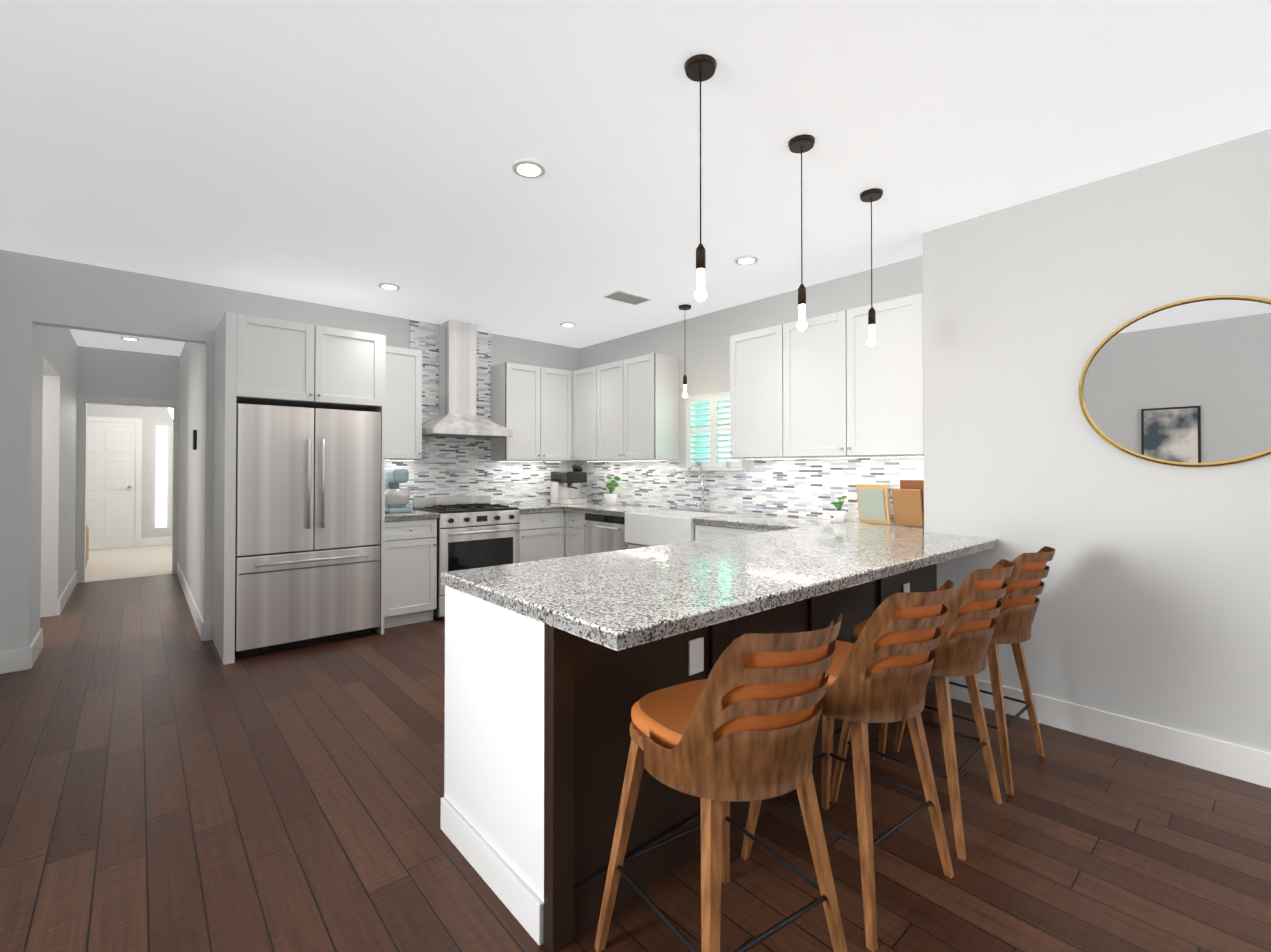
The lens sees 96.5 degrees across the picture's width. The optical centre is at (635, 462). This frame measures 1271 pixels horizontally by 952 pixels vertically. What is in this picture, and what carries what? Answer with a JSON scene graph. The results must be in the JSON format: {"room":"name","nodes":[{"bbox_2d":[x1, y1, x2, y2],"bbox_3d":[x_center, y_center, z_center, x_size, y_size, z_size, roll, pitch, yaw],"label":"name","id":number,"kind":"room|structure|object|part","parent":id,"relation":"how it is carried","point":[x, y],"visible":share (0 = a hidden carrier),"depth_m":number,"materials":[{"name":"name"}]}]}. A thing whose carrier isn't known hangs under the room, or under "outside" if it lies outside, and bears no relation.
{"room":"kitchen","nodes":[
{"label":"kitchen","id":0,"kind":"room"},
{"bbox_2d":[31,325,77,642],"bbox_3d":[-5.178,0.004,5.022,0.120,2.670,3.500,1,-1,-41],"label":"wall","id":1,"kind":"structure","parent":0,"point":[54,460],"depth_m":4.96,"materials":[{"name":"grey paint"}]},
{"bbox_2d":[0,536,1270,787],"bbox_3d":[-2.376,1.254,3.506,17.008,0.140,5.279,-1,-1,43],"label":"baseboard","id":2,"kind":"structure","parent":1,"relation":"attached to","point":[1224,758],"depth_m":2.67,"materials":[{"name":"white wood"}]},
{"bbox_2d":[85,544,171,581],"bbox_3d":[-7.249,1.417,7.913,5.500,0.102,3.600,1,-1,-41],"label":"floor carpet","id":3,"kind":"object","parent":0,"point":[122,563],"visible":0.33,"depth_m":7.68,"materials":[{"name":"beige carpet"}]},
{"bbox_2d":[85,524,88,566],"bbox_3d":[-7.246,1.082,6.954,0.735,0.547,1.050,1,-1,-41],"label":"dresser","id":4,"kind":"object","parent":3,"relation":"on","point":[87,546],"visible":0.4,"depth_m":7.37,"materials":[{"name":"brown wood"}]},
{"bbox_2d":[77,346,179,400],"bbox_3d":[-5.988,0.021,6.718,1.140,2.670,0.120,1,-1,-41],"label":"wall","id":5,"kind":"structure","parent":0,"point":[113,373],"depth_m":6.67,"materials":[{"name":"grey paint"}]},
{"bbox_2d":[75,394,179,582],"bbox_3d":[-5.974,0.296,6.715,0.940,2.120,0.140,1,-1,-41],"label":"door frame","id":6,"kind":"structure","parent":5,"relation":"attached to","point":[83,401],"depth_m":6.46,"materials":[{"name":"white wood"}]},
{"bbox_2d":[87,404,172,537],"bbox_3d":[-8.403,0.047,9.242,5.500,2.670,0.100,1,-1,-41],"label":"wall","id":7,"kind":"structure","parent":0,"point":[152,418],"depth_m":9.44,"materials":[{"name":"grey paint"}]},
{"bbox_2d":[86,416,141,549],"bbox_3d":[-8.481,0.322,9.010,0.960,2.105,0.113,1,-1,-41],"label":"door","id":8,"kind":"structure","parent":7,"relation":"in","point":[113,506],"depth_m":9.11,"materials":[{"name":"white wood"}]},
{"bbox_2d":[156,426,166,527],"bbox_3d":[-7.963,0.234,9.527,0.140,1.700,0.030,1,-1,-41],"label":"window","id":9,"kind":"structure","parent":7,"relation":"in","point":[161,476],"depth_m":9.52,"materials":[{"name":"white"}]},
{"bbox_2d":[178,342,204,618],"bbox_3d":[-4.411,0.011,5.694,0.120,2.670,3.500,1,-1,-41],"label":"wall","id":10,"kind":"structure","parent":0,"point":[191,465],"depth_m":5.28,"materials":[{"name":"grey paint"}]},
{"bbox_2d":[192,430,196,449],"bbox_3d":[-3.806,-0.197,4.897,0.024,0.170,0.100,1,-1,-41],"label":"switch","id":11,"kind":"object","parent":10,"relation":"attached to","point":[194,446],"visible":1,"depth_m":4.86,"materials":[{"name":"black plastic"}]},
{"bbox_2d":[0,249,578,668],"bbox_3d":[-2.360,0.005,5.086,4.700,2.670,0.120,1,-1,-41],"label":"wall","id":12,"kind":"structure","parent":0,"point":[43,291],"depth_m":3.86,"materials":[{"name":"grey paint"}]},
{"bbox_2d":[220,312,383,411],"bbox_3d":[-2.554,-0.718,4.369,0.935,0.560,0.707,1,-1,-41],"label":"upper cabinet","id":13,"kind":"object","parent":12,"relation":"attached to","point":[264,361],"depth_m":4.06,"materials":[{"name":"white wood"}]},
{"bbox_2d":[376,345,421,460],"bbox_3d":[-2.147,-0.511,4.977,0.430,0.960,0.327,1,-1,-41],"label":"upper cabinet","id":14,"kind":"object","parent":12,"relation":"attached to","point":[401,415],"depth_m":4.89,"materials":[{"name":"white wood"}]},
{"bbox_2d":[422,319,512,438],"bbox_3d":[-1.612,-0.784,5.318,0.760,1.080,0.500,1,-1,-41],"label":"range hood","id":15,"kind":"object","parent":12,"relation":"attached to","point":[457,417],"visible":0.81,"depth_m":5.30,"materials":[{"name":"silver metal"}]},
{"bbox_2d":[385,319,576,507],"bbox_3d":[-1.532,-0.446,5.728,2.340,1.750,0.011,1,-1,-41],"label":"backsplash","id":16,"kind":"structure","parent":12,"relation":"attached to","point":[448,466],"depth_m":5.59,"materials":[{"name":"tile"}]},
{"bbox_2d":[491,362,535,460],"bbox_3d":[-1.201,-0.503,5.807,0.448,0.960,0.327,1,-1,-41],"label":"upper cabinet","id":17,"kind":"object","parent":12,"relation":"attached to","point":[513,385],"depth_m":5.66,"materials":[{"name":"white wood"}]},
{"bbox_2d":[536,366,571,460],"bbox_3d":[-0.925,-0.501,6.011,0.467,0.960,0.385,1,-1,-41],"label":"upper cabinet","id":18,"kind":"object","parent":12,"relation":"attached to","point":[553,386],"depth_m":5.91,"materials":[{"name":"white wood"}]},
{"bbox_2d":[0,574,1270,951],"bbox_3d":[-1.185,1.360,2.126,6.980,0.100,13.100,1,-1,-41],"label":"floor","id":19,"kind":"structure","parent":0,"point":[170,780],"depth_m":2.01,"materials":[{"name":"brown wood"}]},
{"bbox_2d":[235,403,380,656],"bbox_3d":[-2.529,0.467,4.330,0.915,1.730,0.766,1,-1,-41],"label":"fridge","id":20,"kind":"object","parent":19,"relation":"on","point":[307,531],"visible":1,"depth_m":4.05,"materials":[{"name":"grey metal"}]},
{"bbox_2d":[372,513,436,632],"bbox_3d":[-2.044,0.902,4.860,0.450,0.870,0.617,1,-1,-41],"label":"base cabinet","id":21,"kind":"object","parent":19,"relation":"on","point":[408,548],"depth_m":4.63,"materials":[{"name":"white wood"}]},
{"bbox_2d":[385,509,438,520],"bbox_3d":[-2.033,0.444,4.858,0.452,0.044,0.642,1,-1,-41],"label":"countertop","id":22,"kind":"structure","parent":21,"relation":"on","point":[415,514],"depth_m":4.65,"materials":[{"name":"stone"}]},
{"bbox_2d":[385,469,412,512],"bbox_3d":[-2.060,0.237,4.878,0.210,0.370,0.305,1,-1,-41],"label":"stand mixer","id":23,"kind":"object","parent":22,"relation":"on","point":[396,498],"visible":0.92,"depth_m":4.78,"materials":[{"name":"teal"}]},
{"bbox_2d":[413,495,519,618],"bbox_3d":[-1.546,0.831,5.226,0.756,1.020,0.702,1,-1,-41],"label":"range","id":24,"kind":"object","parent":19,"relation":"on","point":[476,531],"visible":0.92,"depth_m":5.02,"materials":[{"name":"grey metal"}]},
{"bbox_2d":[518,511,563,562],"bbox_3d":[-1.070,0.911,5.675,0.529,0.870,0.678,1,-1,-41],"label":"base cabinet","id":25,"kind":"object","parent":19,"relation":"on","point":[541,533],"depth_m":5.46,"materials":[{"name":"white wood"}]},
{"bbox_2d":[504,502,560,512],"bbox_3d":[-1.111,0.453,5.664,0.455,0.044,0.648,1,-1,-41],"label":"countertop","id":26,"kind":"structure","parent":25,"relation":"on","point":[529,507],"depth_m":5.53,"materials":[{"name":"stone"}]},
{"bbox_2d":[564,511,584,556],"bbox_3d":[-0.389,0.911,5.695,0.675,0.870,0.349,1,-1,-41],"label":"base cabinet","id":27,"kind":"object","parent":19,"relation":"on","point":[574,530],"depth_m":5.52,"materials":[{"name":"white wood"}]},
{"bbox_2d":[440,586,715,948],"bbox_3d":[-0.215,0.874,2.014,0.673,0.870,0.665,1,-1,-41],"label":"base cabinet","id":28,"kind":"object","parent":19,"relation":"on","point":[538,737],"depth_m":1.68,"materials":[{"name":"white wood"}]},
{"bbox_2d":[688,637,703,675],"bbox_3d":[0.204,0.650,1.908,0.070,0.115,0.008,1,-1,-41],"label":"electrical outlet plate","id":29,"kind":"object","parent":28,"relation":"attached to","point":[695,655],"depth_m":1.90,"materials":[{"name":"white plastic"}]},
{"bbox_2d":[440,526,997,650],"bbox_3d":[0.697,0.422,2.607,2.850,0.044,1.006,1,-1,-41],"label":"countertop","id":30,"kind":"structure","parent":28,"relation":"on","point":[617,600],"depth_m":1.96,"materials":[{"name":"stone"}]},
{"bbox_2d":[903,583,909,592],"bbox_3d":[1.421,0.691,2.976,0.070,0.115,0.008,1,-1,-41],"label":"electrical outlet plate","id":31,"kind":"object","parent":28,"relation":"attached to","point":[906,587],"depth_m":2.97,"materials":[{"name":"white plastic"}]},
{"bbox_2d":[583,513,628,553],"bbox_3d":[-0.074,0.909,5.321,0.661,0.866,0.624,1,-1,-41],"label":"dishwasher","id":32,"kind":"object","parent":19,"relation":"on","point":[604,533],"visible":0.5,"depth_m":5.15,"materials":[{"name":"grey metal"}]},
{"bbox_2d":[628,543,648,548],"bbox_3d":[0.443,1.017,4.790,0.616,0.640,0.848,1,-1,-41],"label":"base cabinet","id":33,"kind":"object","parent":19,"relation":"on","point":[631,545],"depth_m":4.84,"materials":[{"name":"white"}]},
{"bbox_2d":[594,613,847,951],"bbox_3d":[0.239,0.828,1.425,0.471,0.950,0.562,0,-1,-33],"label":"stool","id":34,"kind":"object","parent":19,"relation":"on","point":[740,723],"visible":1,"depth_m":1.24,"materials":[{"name":"brown wood"}]},
{"bbox_2d":[695,524,769,540],"bbox_3d":[0.970,0.895,4.147,0.675,0.870,1.047,1,-1,-41],"label":"base cabinet","id":35,"kind":"object","parent":19,"relation":"on","point":[702,532],"depth_m":4.16,"materials":[{"name":"white"}]},
{"bbox_2d":[553,502,923,533],"bbox_3d":[0.406,0.444,4.793,0.677,0.044,3.957,1,-1,-41],"label":"countertop","id":36,"kind":"structure","parent":35,"relation":"on","point":[735,520],"depth_m":4.15,"materials":[{"name":"stone"}]},
{"bbox_2d":[550,465,586,503],"bbox_3d":[-0.699,0.229,6.056,0.260,0.410,0.371,1,-1,-41],"label":"espresso machine","id":37,"kind":"object","parent":36,"relation":"on","point":[563,487],"visible":1,"depth_m":6.01,"materials":[{"name":"silver metal"}]},
{"bbox_2d":[602,475,620,505],"bbox_3d":[-0.250,0.278,5.726,0.176,0.305,0.179,1,-1,-41],"label":"plant pot","id":38,"kind":"object","parent":36,"relation":"on","point":[610,498],"visible":1,"depth_m":5.67,"materials":[{"name":"white ceramic"}]},
{"bbox_2d":[625,510,729,545],"bbox_3d":[0.357,0.553,4.758,0.529,0.256,0.770,1,-1,-41],"label":"farmhouse sink","id":39,"kind":"object","parent":36,"relation":"in","point":[655,527],"visible":0.58,"depth_m":4.62,"materials":[{"name":"white ceramic"}]},
{"bbox_2d":[686,464,705,510],"bbox_3d":[0.499,0.217,4.928,0.234,0.411,0.111,1,-1,-41],"label":"faucet","id":40,"kind":"object","parent":36,"relation":"on","point":[702,507],"visible":1,"depth_m":4.95,"materials":[{"name":"silver metal"}]},
{"bbox_2d":[831,496,846,522],"bbox_3d":[1.411,0.319,3.917,0.117,0.187,0.117,1,-1,-41],"label":"plant","id":41,"kind":"object","parent":36,"relation":"on","point":[839,514],"visible":1,"depth_m":3.89,"materials":[{"name":"green plant"}]},
{"bbox_2d":[856,484,890,524],"bbox_3d":[1.587,0.275,3.791,0.068,0.265,0.210,1,-1,-41],"label":"picture frame","id":42,"kind":"object","parent":36,"relation":"on","point":[873,503],"visible":0.98,"depth_m":3.77,"materials":[{"name":"brown"}]},
{"bbox_2d":[892,480,923,526],"bbox_3d":[1.785,0.258,3.639,0.095,0.296,0.240,1,-1,-41],"label":"cutting boards","id":43,"kind":"object","parent":36,"relation":"on","point":[908,501],"visible":0.73,"depth_m":3.63,"materials":[{"name":"brown wood"}]},
{"bbox_2d":[716,601,799,824],"bbox_3d":[0.207,0.878,2.394,0.696,0.870,0.620,1,-1,-41],"label":"base cabinet","id":44,"kind":"object","parent":19,"relation":"on","point":[785,618],"depth_m":2.13,"materials":[{"name":"brown wood"}]},
{"bbox_2d":[800,582,867,768],"bbox_3d":[0.643,0.881,2.777,0.696,0.870,0.620,1,-1,-41],"label":"base cabinet","id":45,"kind":"object","parent":19,"relation":"on","point":[818,612],"depth_m":2.50,"materials":[{"name":"brown wood"}]},
{"bbox_2d":[741,579,954,951],"bbox_3d":[0.706,0.832,1.808,0.471,0.950,0.562,0,-1,-37],"label":"stool","id":46,"kind":"object","parent":19,"relation":"on","point":[879,671],"visible":0.85,"depth_m":1.61,"materials":[{"name":"brown wood"}]},
{"bbox_2d":[868,570,911,732],"bbox_3d":[1.042,0.885,3.172,0.657,0.870,0.688,1,-1,-41],"label":"base cabinet","id":47,"kind":"object","parent":19,"relation":"on","point":[879,590],"depth_m":2.78,"materials":[{"name":"brown wood"}]},
{"bbox_2d":[830,559,1013,860],"bbox_3d":[1.109,0.835,2.170,0.495,0.950,0.573,1,-1,-41],"label":"stool","id":48,"kind":"object","parent":19,"relation":"on","point":[973,606],"visible":0.69,"depth_m":1.97,"materials":[{"name":"brown wood"}]},
{"bbox_2d":[893,546,1054,795],"bbox_3d":[1.535,0.839,2.535,0.471,0.950,0.562,1,-1,-41],"label":"stool","id":49,"kind":"object","parent":19,"relation":"on","point":[1019,601],"visible":0.56,"depth_m":2.33,"materials":[{"name":"brown wood"}]},
{"bbox_2d":[0,0,1270,355],"bbox_3d":[-2.372,-1.396,3.507,6.980,0.100,16.700,1,-1,-41],"label":"ceiling","id":50,"kind":"structure","parent":0,"point":[350,154],"depth_m":2.34,"materials":[{"name":"white paint"}]},
{"bbox_2d":[121,337,139,340],"bbox_3d":[-5.355,-1.314,6.010,0.148,0.013,0.148,0,-1,40],"label":"recessed light","id":51,"kind":"object","parent":50,"relation":"in","point":[125,338],"depth_m":5.99,"materials":[{"name":"white"}]},
{"bbox_2d":[379,283,399,289],"bbox_3d":[-1.860,-1.331,4.288,0.148,0.013,0.148,0,-1,22],"label":"recessed light","id":52,"kind":"object","parent":50,"relation":"in","point":[387,286],"depth_m":4.27,"materials":[{"name":"white"}]},
{"bbox_2d":[512,159,544,178],"bbox_3d":[-0.489,-1.348,2.604,0.148,0.013,0.148,0,-1,40],"label":"recessed light","id":53,"kind":"object","parent":50,"relation":"in","point":[528,168],"depth_m":2.59,"materials":[{"name":"white"}]},
{"bbox_2d":[560,322,575,326],"bbox_3d":[-0.646,-1.320,5.420,0.148,0.013,0.148,0,-1,22],"label":"recessed light","id":54,"kind":"object","parent":50,"relation":"in","point":[565,324],"depth_m":5.39,"materials":[{"name":"white"}]},
{"bbox_2d":[603,290,650,304],"bbox_3d":[-0.063,-1.327,4.574,0.340,0.015,0.200,1,-1,-41],"label":"ceiling vent","id":55,"kind":"object","parent":50,"relation":"in","point":[626,297],"visible":0.96,"depth_m":4.54,"materials":[{"name":"white metal"}]},
{"bbox_2d":[678,304,690,392],"bbox_3d":[0.421,-0.963,4.823,0.112,0.739,0.112,1,-1,-41],"label":"pendant light","id":56,"kind":"object","parent":50,"relation":"hanging from","point":[685,307],"visible":1,"depth_m":4.81,"materials":[{"name":"brown metal"}]},
{"bbox_2d":[684,54,716,289],"bbox_3d":[0.223,-0.977,1.941,0.112,0.769,0.112,1,-1,-41],"label":"pendant light","id":57,"kind":"object","parent":50,"relation":"hanging from","point":[700,68],"visible":1,"depth_m":1.93,"materials":[{"name":"brown metal"}]},
{"bbox_2d":[735,255,757,264],"bbox_3d":[0.733,-1.336,3.743,0.148,0.013,0.148,0,-1,40],"label":"recessed light","id":58,"kind":"object","parent":50,"relation":"in","point":[746,259],"depth_m":3.73,"materials":[{"name":"white"}]},
{"bbox_2d":[788,134,814,320],"bbox_3d":[0.702,-0.977,2.395,0.112,0.759,0.112,1,-1,-41],"label":"pendant light","id":59,"kind":"object","parent":50,"relation":"hanging from","point":[802,143],"visible":0.98,"depth_m":2.38,"materials":[{"name":"brown metal"}]},
{"bbox_2d":[860,188,882,337],"bbox_3d":[1.185,-0.988,2.846,0.112,0.729,0.112,1,-1,-41],"label":"pendant light","id":60,"kind":"object","parent":50,"relation":"hanging from","point":[872,195],"visible":1,"depth_m":2.83,"materials":[{"name":"brown metal"}]},
{"bbox_2d":[579,255,923,526],"bbox_3d":[0.700,0.004,5.071,0.120,2.670,3.940,1,-1,-41],"label":"wall","id":61,"kind":"structure","parent":0,"point":[699,346],"depth_m":4.90,"materials":[{"name":"grey paint"}]},
{"bbox_2d":[572,365,599,460],"bbox_3d":[-0.422,-0.501,5.966,0.385,0.960,0.500,1,-1,-41],"label":"upper cabinet","id":62,"kind":"object","parent":61,"relation":"attached to","point":[585,382],"depth_m":5.88,"materials":[{"name":"white wood"}]},
{"bbox_2d":[600,353,678,460],"bbox_3d":[-0.013,-0.506,5.545,0.326,0.960,0.905,1,-1,-41],"label":"upper cabinet","id":63,"kind":"object","parent":61,"relation":"attached to","point":[639,396],"depth_m":5.28,"materials":[{"name":"white wood"}]},
{"bbox_2d":[677,391,746,470],"bbox_3d":[0.700,-0.270,5.027,0.178,0.682,0.770,1,-1,-41],"label":"window shutters","id":64,"kind":"object","parent":61,"relation":"attached to","point":[714,430],"visible":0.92,"depth_m":5.04,"materials":[{"name":"white"}]},
{"bbox_2d":[577,456,923,523],"bbox_3d":[0.648,0.197,5.025,0.010,0.451,3.932,1,-1,-41],"label":"backsplash","id":65,"kind":"structure","parent":61,"relation":"attached to","point":[791,487],"depth_m":4.58,"materials":[{"name":"tile"}]},
{"bbox_2d":[729,327,771,458],"bbox_3d":[1.039,-0.518,4.346,0.326,0.960,0.545,1,-1,-41],"label":"upper cabinet","id":66,"kind":"object","parent":61,"relation":"attached to","point":[750,352],"depth_m":4.30,"materials":[{"name":"white wood"}]},
{"bbox_2d":[772,293,923,457],"bbox_3d":[1.483,-0.523,3.841,0.326,0.960,1.031,1,-1,-41],"label":"upper cabinet","id":67,"kind":"object","parent":61,"relation":"attached to","point":[838,390],"depth_m":3.69,"materials":[{"name":"white wood"}]},
{"bbox_2d":[922,129,1270,752],"bbox_3d":[3.650,-0.032,1.420,0.503,2.670,5.440,1,-1,-41],"label":"wall","id":68,"kind":"structure","parent":0,"point":[1154,604],"depth_m":2.64,"materials":[{"name":"grey paint"}]},
{"bbox_3d":[2.427,-0.347,2.452,0.022,0.736,0.822,1,-1,-41],"label":"oval mirror","id":69,"kind":"part","parent":68,"relation":"part of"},
{"label":"outside","id":70,"kind":"structure","parent":0,"visible":0},
{"bbox_2d":[695,398,737,461],"bbox_3d":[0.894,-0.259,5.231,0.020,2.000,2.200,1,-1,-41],"label":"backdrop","id":71,"kind":"structure","parent":70,"point":[708,444],"depth_m":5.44,"materials":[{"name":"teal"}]}
]}

